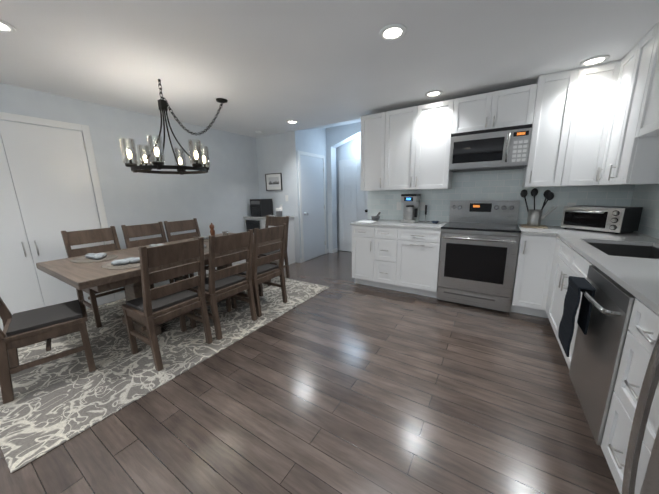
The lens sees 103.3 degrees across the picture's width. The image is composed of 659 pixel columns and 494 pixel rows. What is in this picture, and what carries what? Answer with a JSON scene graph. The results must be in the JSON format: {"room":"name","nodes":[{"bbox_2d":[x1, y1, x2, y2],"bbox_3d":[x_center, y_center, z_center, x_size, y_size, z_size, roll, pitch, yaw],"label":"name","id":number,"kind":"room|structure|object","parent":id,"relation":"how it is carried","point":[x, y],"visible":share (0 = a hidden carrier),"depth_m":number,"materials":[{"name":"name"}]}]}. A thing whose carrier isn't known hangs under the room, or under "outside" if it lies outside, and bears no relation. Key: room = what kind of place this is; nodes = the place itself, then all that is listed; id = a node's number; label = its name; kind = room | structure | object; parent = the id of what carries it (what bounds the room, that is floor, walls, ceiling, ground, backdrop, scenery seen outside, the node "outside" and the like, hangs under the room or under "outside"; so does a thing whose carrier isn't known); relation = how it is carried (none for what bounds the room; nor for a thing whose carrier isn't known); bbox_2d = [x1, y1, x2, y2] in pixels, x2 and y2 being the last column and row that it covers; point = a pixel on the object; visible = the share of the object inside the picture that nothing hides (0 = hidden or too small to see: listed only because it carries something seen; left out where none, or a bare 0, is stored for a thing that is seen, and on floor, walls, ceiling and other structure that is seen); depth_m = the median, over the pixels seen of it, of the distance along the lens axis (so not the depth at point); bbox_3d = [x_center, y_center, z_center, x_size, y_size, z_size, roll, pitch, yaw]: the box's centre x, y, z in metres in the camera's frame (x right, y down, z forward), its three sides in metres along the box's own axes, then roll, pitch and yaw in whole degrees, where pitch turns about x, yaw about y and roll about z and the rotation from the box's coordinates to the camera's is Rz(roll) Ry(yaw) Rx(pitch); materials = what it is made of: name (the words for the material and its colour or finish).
{"room":"kitchen","nodes":[
{"label":"kitchen","id":0,"kind":"room"},
{"bbox_2d":[0,83,259,308],"bbox_3d":[-3.242,-0.601,2.670,0.120,2.900,6.590,6,14,31],"label":"wall","id":1,"kind":"structure","parent":0,"point":[222,192],"depth_m":3.73,"materials":[{"name":"paint"}]},
{"bbox_2d":[0,120,114,330],"bbox_3d":[-3.323,-0.144,2.443,0.058,2.078,1.882,6,14,31],"label":"closet doors","id":2,"kind":"structure","parent":1,"relation":"in","point":[49,172],"depth_m":2.79,"materials":[{"name":"white wood"}]},
{"bbox_2d":[0,112,121,300],"bbox_3d":[-3.345,-0.177,2.442,0.019,2.168,2.026,6,14,31],"label":"trim","id":3,"kind":"structure","parent":1,"relation":"attached to","point":[85,129],"depth_m":3.07,"materials":[{"name":"white wood"}]},
{"bbox_2d":[121,259,245,298],"bbox_3d":[-2.103,0.418,4.572,0.013,0.090,2.599,6,14,31],"label":"baseboard","id":4,"kind":"structure","parent":1,"relation":"attached to","point":[162,283],"depth_m":3.99,"materials":[{"name":"white wood"}]},
{"bbox_2d":[256,128,327,262],"bbox_3d":[-0.802,-1.248,5.567,1.120,2.900,1.030,6,14,31],"label":"wall","id":5,"kind":"structure","parent":0,"point":[276,153],"depth_m":5.03,"materials":[{"name":"paint"}]},
{"bbox_2d":[265,173,281,190],"bbox_3d":[-1.095,-1.274,5.114,0.420,0.325,0.020,6,14,31],"label":"picture frame","id":6,"kind":"object","parent":5,"relation":"attached to","point":[273,181],"visible":1,"depth_m":5.11,"materials":[{"name":"black plastic"}]},
{"bbox_2d":[297,151,326,262],"bbox_3d":[-0.322,-0.806,5.333,0.017,2.110,0.900,6,14,31],"label":"door frame","id":7,"kind":"structure","parent":5,"relation":"attached to","point":[299,153],"depth_m":5.10,"materials":[{"name":"white wood"}]},
{"bbox_2d":[300,155,324,260],"bbox_3d":[-0.289,-0.776,5.327,0.082,2.028,0.772,6,14,31],"label":"door","id":8,"kind":"structure","parent":5,"relation":"in","point":[312,171],"depth_m":5.30,"materials":[{"name":"white wood"}]},
{"bbox_2d":[326,127,336,252],"bbox_3d":[-0.425,-1.355,6.045,1.240,2.900,0.200,6,14,31],"label":"wall","id":9,"kind":"structure","parent":5,"relation":"attached to","point":[331,194],"depth_m":5.72,"materials":[{"name":"paint"}]},
{"bbox_2d":[0,250,619,493],"bbox_3d":[-0.099,0.819,2.815,5.720,0.060,9.800,6,14,31],"label":"floor","id":10,"kind":"structure","parent":0,"point":[344,383],"depth_m":1.59,"materials":[{"name":"brown wood"}]},
{"bbox_2d":[0,274,328,472],"bbox_3d":[-1.719,0.753,3.111,2.190,0.009,3.000,6,14,31],"label":"rug","id":11,"kind":"object","parent":10,"relation":"on","point":[53,404],"visible":0.55,"depth_m":2.06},
{"bbox_2d":[0,297,95,403],"bbox_3d":[-2.188,0.495,1.935,0.470,0.988,0.534,10,16,43],"label":"chair","id":12,"kind":"object","parent":11,"relation":"on","point":[47,324],"visible":1,"depth_m":1.89,"materials":[{"name":"brown wood"}]},
{"bbox_2d":[61,226,126,327],"bbox_3d":[-2.511,0.294,2.937,0.534,0.988,0.470,6,14,31],"label":"chair","id":13,"kind":"object","parent":11,"relation":"on","point":[72,238],"visible":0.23,"depth_m":2.90,"materials":[{"name":"brown wood"}]},
{"bbox_2d":[121,221,188,288],"bbox_3d":[-2.225,0.196,3.384,0.534,0.988,0.470,6,14,31],"label":"chair","id":14,"kind":"object","parent":11,"relation":"on","point":[132,231],"visible":0.21,"depth_m":3.41,"materials":[{"name":"brown wood"}]},
{"bbox_2d":[36,233,280,337],"bbox_3d":[-1.671,0.377,3.046,1.130,0.750,2.080,6,14,31],"label":"dining table","id":15,"kind":"object","parent":11,"relation":"on","point":[94,276],"visible":0.27,"depth_m":2.24,"materials":[{"name":"brown wood"}]},
{"bbox_2d":[70,254,117,262],"bbox_3d":[-2.274,0.109,2.528,0.435,0.004,0.332,6,14,31],"label":"placemat","id":16,"kind":"object","parent":15,"relation":"on","point":[83,259],"visible":0.83,"depth_m":2.47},
{"bbox_2d":[85,253,106,258],"bbox_3d":[-2.250,0.083,2.521,0.238,0.049,0.134,6,14,31],"label":"napkin","id":17,"kind":"object","parent":16,"relation":"on","point":[96,255],"visible":1,"depth_m":2.48,"materials":[{"name":"grey fabric"}]},
{"bbox_2d":[101,262,139,269],"bbox_3d":[-1.793,0.147,2.301,0.438,0.004,0.332,6,14,31],"label":"placemat","id":18,"kind":"object","parent":15,"relation":"on","point":[108,265],"visible":0.56,"depth_m":2.21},
{"bbox_2d":[111,257,139,264],"bbox_3d":[-1.770,0.121,2.293,0.128,0.048,0.226,6,14,31],"label":"napkin","id":19,"kind":"object","parent":18,"relation":"on","point":[126,261],"visible":0.92,"depth_m":2.26,"materials":[{"name":"grey fabric"}]},
{"bbox_2d":[209,223,214,235],"bbox_3d":[-1.477,-0.185,3.293,0.068,0.240,0.067,6,14,31],"label":"pepper mill","id":20,"kind":"object","parent":15,"relation":"on","point":[212,230],"visible":0.67,"depth_m":3.27,"materials":[{"name":"brown wood"}]},
{"bbox_3d":[-1.995,0.006,3.002,0.437,0.004,0.332,6,14,31],"label":"placemat","id":21,"kind":"object","parent":15,"relation":"on","visible":0},
{"bbox_2d":[149,244,165,246],"bbox_3d":[-1.970,-0.019,2.999,0.222,0.044,0.118,6,14,31],"label":"napkin","id":22,"kind":"object","parent":21,"relation":"on","point":[152,245],"visible":0.58,"depth_m":2.96,"materials":[{"name":"grey fabric"}]},
{"bbox_2d":[122,237,212,370],"bbox_3d":[-1.389,0.419,2.224,0.534,0.988,0.470,6,14,31],"label":"chair","id":23,"kind":"object","parent":11,"relation":"on","point":[151,309],"visible":1,"depth_m":2.09,"materials":[{"name":"brown wood"}]},
{"bbox_2d":[164,218,216,281],"bbox_3d":[-1.960,0.105,3.799,0.534,0.988,0.470,6,14,31],"label":"chair","id":24,"kind":"object","parent":11,"relation":"on","point":[178,226],"visible":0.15,"depth_m":3.81,"materials":[{"name":"brown wood"}]},
{"bbox_2d":[186,229,256,339],"bbox_3d":[-1.097,0.327,2.644,0.534,0.988,0.470,6,14,31],"label":"chair","id":25,"kind":"object","parent":11,"relation":"on","point":[226,284],"visible":0.85,"depth_m":2.51,"materials":[{"name":"brown wood"}]},
{"bbox_2d":[231,224,286,316],"bbox_3d":[-0.839,0.230,3.086,0.534,0.988,0.470,6,14,31],"label":"chair","id":26,"kind":"object","parent":11,"relation":"on","point":[263,272],"visible":0.79,"depth_m":2.95,"materials":[{"name":"brown wood"}]},
{"bbox_2d":[246,215,289,285],"bbox_3d":[-0.962,0.027,4.082,0.470,0.988,0.534,6,14,31],"label":"chair","id":27,"kind":"object","parent":11,"relation":"on","point":[274,221],"visible":0.35,"depth_m":4.12,"materials":[{"name":"brown wood"}]},
{"bbox_2d":[243,215,295,265],"bbox_3d":[-1.177,-0.138,5.125,0.894,0.920,0.495,6,14,31],"label":"base cabinet","id":28,"kind":"object","parent":10,"relation":"on","point":[251,222],"visible":0.19,"depth_m":5.00,"materials":[{"name":"white wood"}]},
{"bbox_2d":[250,199,272,216],"bbox_3d":[-1.336,-0.777,5.136,0.290,0.330,0.322,6,14,31],"label":"monitor","id":29,"kind":"object","parent":28,"relation":"on","point":[261,207],"visible":0.98,"depth_m":5.02,"materials":[{"name":"black plastic"}]},
{"bbox_2d":[276,208,281,216],"bbox_3d":[-0.960,-0.662,4.970,0.121,0.158,0.121,6,14,31],"label":"speaker","id":30,"kind":"object","parent":28,"relation":"on","point":[278,212],"visible":1,"depth_m":4.92},
{"bbox_2d":[350,223,373,286],"bbox_3d":[0.631,0.087,3.937,0.344,0.890,0.618,6,14,31],"label":"base cabinet","id":31,"kind":"object","parent":10,"relation":"on","point":[362,236],"depth_m":3.68,"materials":[{"name":"white wood"}]},
{"bbox_2d":[374,227,401,291],"bbox_3d":[0.911,0.117,3.765,0.428,0.890,0.618,6,14,31],"label":"base cabinet","id":32,"kind":"object","parent":10,"relation":"on","point":[396,255],"depth_m":3.49,"materials":[{"name":"white wood"}]},
{"bbox_2d":[402,227,441,297],"bbox_3d":[1.264,0.155,3.548,0.517,0.890,0.618,6,14,31],"label":"base cabinet","id":33,"kind":"object","parent":10,"relation":"on","point":[421,246],"depth_m":3.27,"materials":[{"name":"white wood"}]},
{"bbox_2d":[358,219,445,226],"bbox_3d":[0.965,-0.326,3.629,1.195,0.030,0.625,6,14,31],"label":"countertop","id":34,"kind":"structure","parent":33,"relation":"on","point":[380,223],"depth_m":3.46,"materials":[{"name":"white stone"}]},
{"bbox_2d":[358,220,375,222],"bbox_3d":[0.535,-0.367,3.773,0.220,0.008,0.230,6,14,31],"label":"cutting board","id":35,"kind":"object","parent":34,"relation":"on","point":[364,221],"visible":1,"depth_m":3.74,"materials":[{"name":"white plastic"}]},
{"bbox_2d":[371,212,380,220],"bbox_3d":[0.692,-0.464,3.911,0.141,0.134,0.136,6,14,31],"label":"mortar","id":36,"kind":"object","parent":34,"relation":"on","point":[375,218],"visible":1,"depth_m":3.88,"materials":[{"name":"grey stone"}]},
{"bbox_2d":[400,194,420,222],"bbox_3d":[1.129,-0.543,3.632,0.207,0.385,0.234,6,14,31],"label":"coffee maker","id":37,"kind":"object","parent":34,"relation":"on","point":[411,209],"visible":1,"depth_m":3.56,"materials":[{"name":"silver metal"}]},
{"bbox_2d":[423,205,426,221],"bbox_3d":[1.336,-0.465,3.620,0.060,0.230,0.060,6,14,31],"label":"milk frother","id":38,"kind":"object","parent":34,"relation":"on","point":[425,213],"visible":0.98,"depth_m":3.61,"materials":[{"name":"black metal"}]},
{"bbox_2d":[368,169,631,225],"bbox_3d":[1.837,-0.655,3.385,2.898,0.720,0.009,6,14,31],"label":"backsplash","id":39,"kind":"structure","parent":34,"relation":"on","point":[493,185],"depth_m":3.21,"materials":[{"name":"tile"}]},
{"bbox_2d":[397,202,400,209],"bbox_3d":[1.039,-0.610,3.897,0.070,0.115,0.006,6,14,31],"label":"electrical outlet plate","id":40,"kind":"object","parent":39,"relation":"attached to","point":[398,203],"depth_m":3.89,"materials":[{"name":"white plastic"}]},
{"bbox_2d":[420,202,424,210],"bbox_3d":[1.326,-0.579,3.720,0.070,0.115,0.006,6,14,31],"label":"electrical outlet plate","id":41,"kind":"object","parent":39,"relation":"attached to","point":[422,205],"depth_m":3.72,"materials":[{"name":"white plastic"}]},
{"bbox_2d":[437,200,520,312],"bbox_3d":[1.781,0.064,3.145,0.756,1.210,0.705,6,14,31],"label":"stove","id":42,"kind":"object","parent":10,"relation":"on","point":[479,250],"visible":1,"depth_m":2.97,"materials":[{"name":"silver metal"}]},
{"bbox_2d":[510,231,549,315],"bbox_3d":[2.259,0.262,2.936,0.302,0.890,0.618,6,14,31],"label":"base cabinet","id":43,"kind":"object","parent":10,"relation":"on","point":[530,271],"depth_m":2.70,"materials":[{"name":"white wood"}]},
{"bbox_2d":[518,225,653,238],"bbox_3d":[2.508,-0.160,2.680,0.911,0.030,0.625,6,14,31],"label":"countertop","id":44,"kind":"structure","parent":43,"relation":"on","point":[550,230],"depth_m":2.57,"materials":[{"name":"white stone"}]},
{"bbox_2d":[520,224,547,227],"bbox_3d":[2.312,-0.236,2.957,0.230,0.012,0.230,6,14,31],"label":"board","id":45,"kind":"object","parent":44,"relation":"on","point":[526,226],"visible":0.92,"depth_m":2.89,"materials":[{"name":"beige wood"}]},
{"bbox_2d":[520,188,557,225],"bbox_3d":[2.321,-0.447,2.916,0.331,0.415,0.183,6,14,31],"label":"utensil crock","id":46,"kind":"object","parent":45,"relation":"on","point":[534,217],"visible":1,"depth_m":2.89,"materials":[{"name":"silver metal"}]},
{"bbox_2d":[561,205,642,233],"bbox_3d":[2.657,-0.280,2.586,0.343,0.235,0.460,-5,12,-19],"label":"toaster oven","id":47,"kind":"object","parent":44,"relation":"on","point":[617,219],"visible":1,"depth_m":2.45,"materials":[{"name":"silver metal"}]},
{"bbox_2d":[558,231,658,246],"bbox_3d":[2.384,-0.065,2.232,0.636,0.030,0.283,6,14,31],"label":"countertop","id":48,"kind":"structure","parent":43,"relation":"on","point":[630,240],"depth_m":2.17,"materials":[{"name":"white stone"}]},
{"bbox_2d":[538,235,577,318],"bbox_3d":[2.394,0.379,2.354,0.665,0.890,0.284,6,14,31],"label":"base cabinet","id":49,"kind":"object","parent":10,"relation":"on","point":[559,252],"depth_m":2.55,"materials":[{"name":"white wood"}]},
{"bbox_2d":[549,263,581,359],"bbox_3d":[2.146,0.575,1.950,0.629,0.680,0.857,6,14,31],"label":"base cabinet","id":50,"kind":"object","parent":10,"relation":"on","point":[565,270],"depth_m":2.22,"materials":[{"name":"white wood"}]},
{"bbox_2d":[566,255,629,369],"bbox_3d":[1.756,0.605,1.322,0.629,0.890,0.705,6,14,31],"label":"base cabinet","id":51,"kind":"object","parent":10,"relation":"on","point":[585,262],"depth_m":1.76,"materials":[{"name":"white wood"}]},
{"bbox_2d":[569,265,635,445],"bbox_3d":[1.433,0.535,1.449,0.102,0.760,0.590,6,14,31],"label":"dishwasher","id":52,"kind":"object","parent":51,"relation":"in","point":[596,358],"visible":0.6,"depth_m":1.32,"materials":[{"name":"silver metal"}]},
{"bbox_2d":[558,276,596,356],"bbox_3d":[1.482,0.416,1.573,0.078,0.430,0.257,6,14,31],"label":"towel","id":53,"kind":"object","parent":52,"relation":"hanging from","point":[576,285],"visible":1,"depth_m":1.53,"materials":[{"name":"grey fabric"}]},
{"bbox_2d":[601,291,658,493],"bbox_3d":[1.452,0.710,0.845,0.629,0.890,0.445,6,14,31],"label":"base cabinet","id":54,"kind":"object","parent":10,"relation":"on","point":[641,338],"depth_m":1.07,"materials":[{"name":"white wood"}]},
{"bbox_2d":[586,255,658,310],"bbox_3d":[1.633,0.193,1.056,0.636,0.030,1.174,6,14,31],"label":"countertop","id":55,"kind":"structure","parent":54,"relation":"on","point":[641,275],"depth_m":1.31,"materials":[{"name":"white stone"}]},
{"bbox_2d":[628,184,658,238],"bbox_3d":[2.351,-0.279,1.516,0.008,0.720,2.640,6,14,31],"label":"backsplash","id":56,"kind":"structure","parent":55,"relation":"on","point":[645,196],"depth_m":2.35,"materials":[{"name":"tile"}]},
{"bbox_2d":[622,334,658,493],"bbox_3d":[1.025,0.383,0.221,0.761,1.760,0.908,6,14,31],"label":"fridge","id":57,"kind":"object","parent":10,"relation":"on","point":[650,484],"visible":1,"depth_m":0.78,"materials":[{"name":"silver metal"}]},
{"bbox_2d":[0,0,658,137],"bbox_3d":[-0.150,-1.766,2.280,5.720,0.340,9.800,6,14,31],"label":"ceiling","id":58,"kind":"structure","parent":0,"point":[269,67],"depth_m":2.06,"materials":[{"name":"paint"}]},
{"bbox_2d":[0,19,15,32],"bbox_3d":[-2.138,-1.418,1.659,0.190,0.012,0.190,6,14,31],"label":"recessed light","id":59,"kind":"object","parent":58,"relation":"in","point":[6,27],"visible":0.98,"depth_m":1.70,"materials":[{"name":"white"}]},
{"bbox_2d":[119,79,227,174],"bbox_3d":[-1.525,-1.223,2.746,0.752,0.866,1.131,6,14,31],"label":"chandelier","id":60,"kind":"object","parent":58,"relation":"hanging from","point":[157,163],"visible":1,"depth_m":2.54,"materials":[{"name":"black metal"}]},
{"bbox_2d":[286,120,297,123],"bbox_3d":[-0.581,-1.946,4.060,0.190,0.012,0.190,6,14,31],"label":"recessed light","id":61,"kind":"object","parent":58,"relation":"in","point":[291,121],"visible":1,"depth_m":4.03,"materials":[{"name":"white"}]},
{"bbox_2d":[379,24,406,40],"bbox_3d":[0.445,-1.506,1.837,0.190,0.012,0.190,6,14,31],"label":"recessed light","id":62,"kind":"object","parent":58,"relation":"in","point":[392,32],"visible":1,"depth_m":1.83,"materials":[{"name":"white"}]},
{"bbox_2d":[425,90,442,96],"bbox_3d":[1.200,-1.762,3.000,0.190,0.012,0.190,6,14,31],"label":"recessed light","id":63,"kind":"object","parent":58,"relation":"in","point":[434,93],"visible":0.98,"depth_m":2.99,"materials":[{"name":"white"}]},
{"bbox_2d":[580,55,609,66],"bbox_3d":[2.336,-1.640,2.301,0.190,0.012,0.190,6,14,31],"label":"recessed light","id":64,"kind":"object","parent":58,"relation":"in","point":[595,60],"visible":1,"depth_m":2.29,"materials":[{"name":"white"}]},
{"bbox_2d":[331,122,360,147],"bbox_3d":[0.630,-2.360,5.151,1.300,0.610,0.200,6,14,31],"label":"wall","id":65,"kind":"structure","parent":0,"point":[342,135],"depth_m":5.28,"materials":[{"name":"paint"}]},
{"bbox_2d":[336,135,360,251],"bbox_3d":[0.082,-1.365,6.045,2.100,2.900,0.100,6,14,31],"label":"wall","id":66,"kind":"structure","parent":0,"point":[350,149],"depth_m":5.69,"materials":[{"name":"paint"}]},
{"bbox_2d":[339,158,367,251],"bbox_3d":[0.534,-0.876,5.734,0.760,2.028,0.110,6,14,31],"label":"hall door","id":67,"kind":"structure","parent":66,"relation":"in","point":[353,202],"depth_m":5.75,"materials":[{"name":"white wood"}]},
{"bbox_2d":[574,243,597,270],"bbox_3d":[1.946,0.111,1.964,0.010,0.190,0.710,6,14,31],"label":"countertop","id":68,"kind":"structure","parent":0,"relation":"attached to","point":[581,250],"depth_m":1.85,"materials":[{"name":"white stone"}]},
{"bbox_2d":[586,243,649,258],"bbox_3d":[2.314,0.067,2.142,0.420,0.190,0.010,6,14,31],"label":"sink","id":69,"kind":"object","parent":0,"relation":"attached to","point":[602,248],"depth_m":2.09,"materials":[{"name":"black metal"}]},
{"bbox_2d":[650,247,658,258],"bbox_3d":[2.311,0.151,1.739,0.010,0.190,0.710,6,14,31],"label":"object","id":70,"kind":"structure","parent":0,"relation":"attached to","point":[654,251],"depth_m":1.98,"materials":[{"name":"black"}]},
{"bbox_3d":[1.867,-0.853,3.401,2.900,2.900,0.120,6,14,31],"label":"wall","id":71,"kind":"structure","parent":0,"visible":0},
{"bbox_2d":[360,111,391,189],"bbox_3d":[0.708,-1.327,3.745,0.416,1.010,0.340,6,14,31],"label":"upper cabinet","id":72,"kind":"object","parent":71,"relation":"attached to","point":[374,127],"depth_m":3.60,"materials":[{"name":"white wood"}]},
{"bbox_2d":[388,99,455,189],"bbox_3d":[1.160,-1.279,3.467,0.876,1.010,0.340,6,14,31],"label":"upper cabinet","id":73,"kind":"object","parent":71,"relation":"attached to","point":[419,139],"depth_m":3.28,"materials":[{"name":"white wood"}]},
{"bbox_2d":[452,82,539,133],"bbox_3d":[1.847,-1.511,2.977,0.759,0.383,0.340,6,14,31],"label":"upper cabinet","id":74,"kind":"object","parent":71,"relation":"attached to","point":[516,106],"depth_m":2.81,"materials":[{"name":"white wood"}]},
{"bbox_2d":[449,124,531,171],"bbox_3d":[1.825,-1.107,3.011,0.752,0.414,0.454,6,14,31],"label":"microwave","id":75,"kind":"object","parent":74,"relation":"attached to","point":[505,148],"visible":1,"depth_m":2.86,"materials":[{"name":"silver metal"}]},
{"bbox_2d":[522,70,567,186],"bbox_3d":[2.325,-1.186,2.744,0.354,1.076,0.340,6,14,31],"label":"upper cabinet","id":76,"kind":"object","parent":71,"relation":"attached to","point":[545,136],"depth_m":2.64,"materials":[{"name":"white wood"}]},
{"bbox_2d":[552,61,615,185],"bbox_3d":[2.514,-1.159,2.595,0.353,1.076,0.396,6,14,31],"label":"upper cabinet","id":77,"kind":"object","parent":71,"relation":"attached to","point":[596,125],"depth_m":2.49,"materials":[{"name":"white wood"}]},
{"bbox_2d":[592,41,639,185],"bbox_3d":[2.601,-1.071,2.161,0.376,1.076,0.414,6,14,31],"label":"upper cabinet","id":78,"kind":"object","parent":71,"relation":"attached to","point":[622,76],"depth_m":2.30,"materials":[{"name":"white wood"}]},
{"bbox_2d":[612,22,658,184],"bbox_3d":[2.459,-1.015,1.906,0.340,1.076,0.404,6,14,31],"label":"upper cabinet","id":79,"kind":"object","parent":71,"relation":"attached to","point":[637,163],"depth_m":1.94,"materials":[{"name":"white wood"}]},
{"bbox_2d":[636,30,658,137],"bbox_3d":[2.240,-1.102,1.534,0.340,0.748,0.524,6,14,31],"label":"upper cabinet","id":80,"kind":"object","parent":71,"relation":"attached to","point":[649,113],"depth_m":1.77,"materials":[{"name":"white wood"}]}
]}

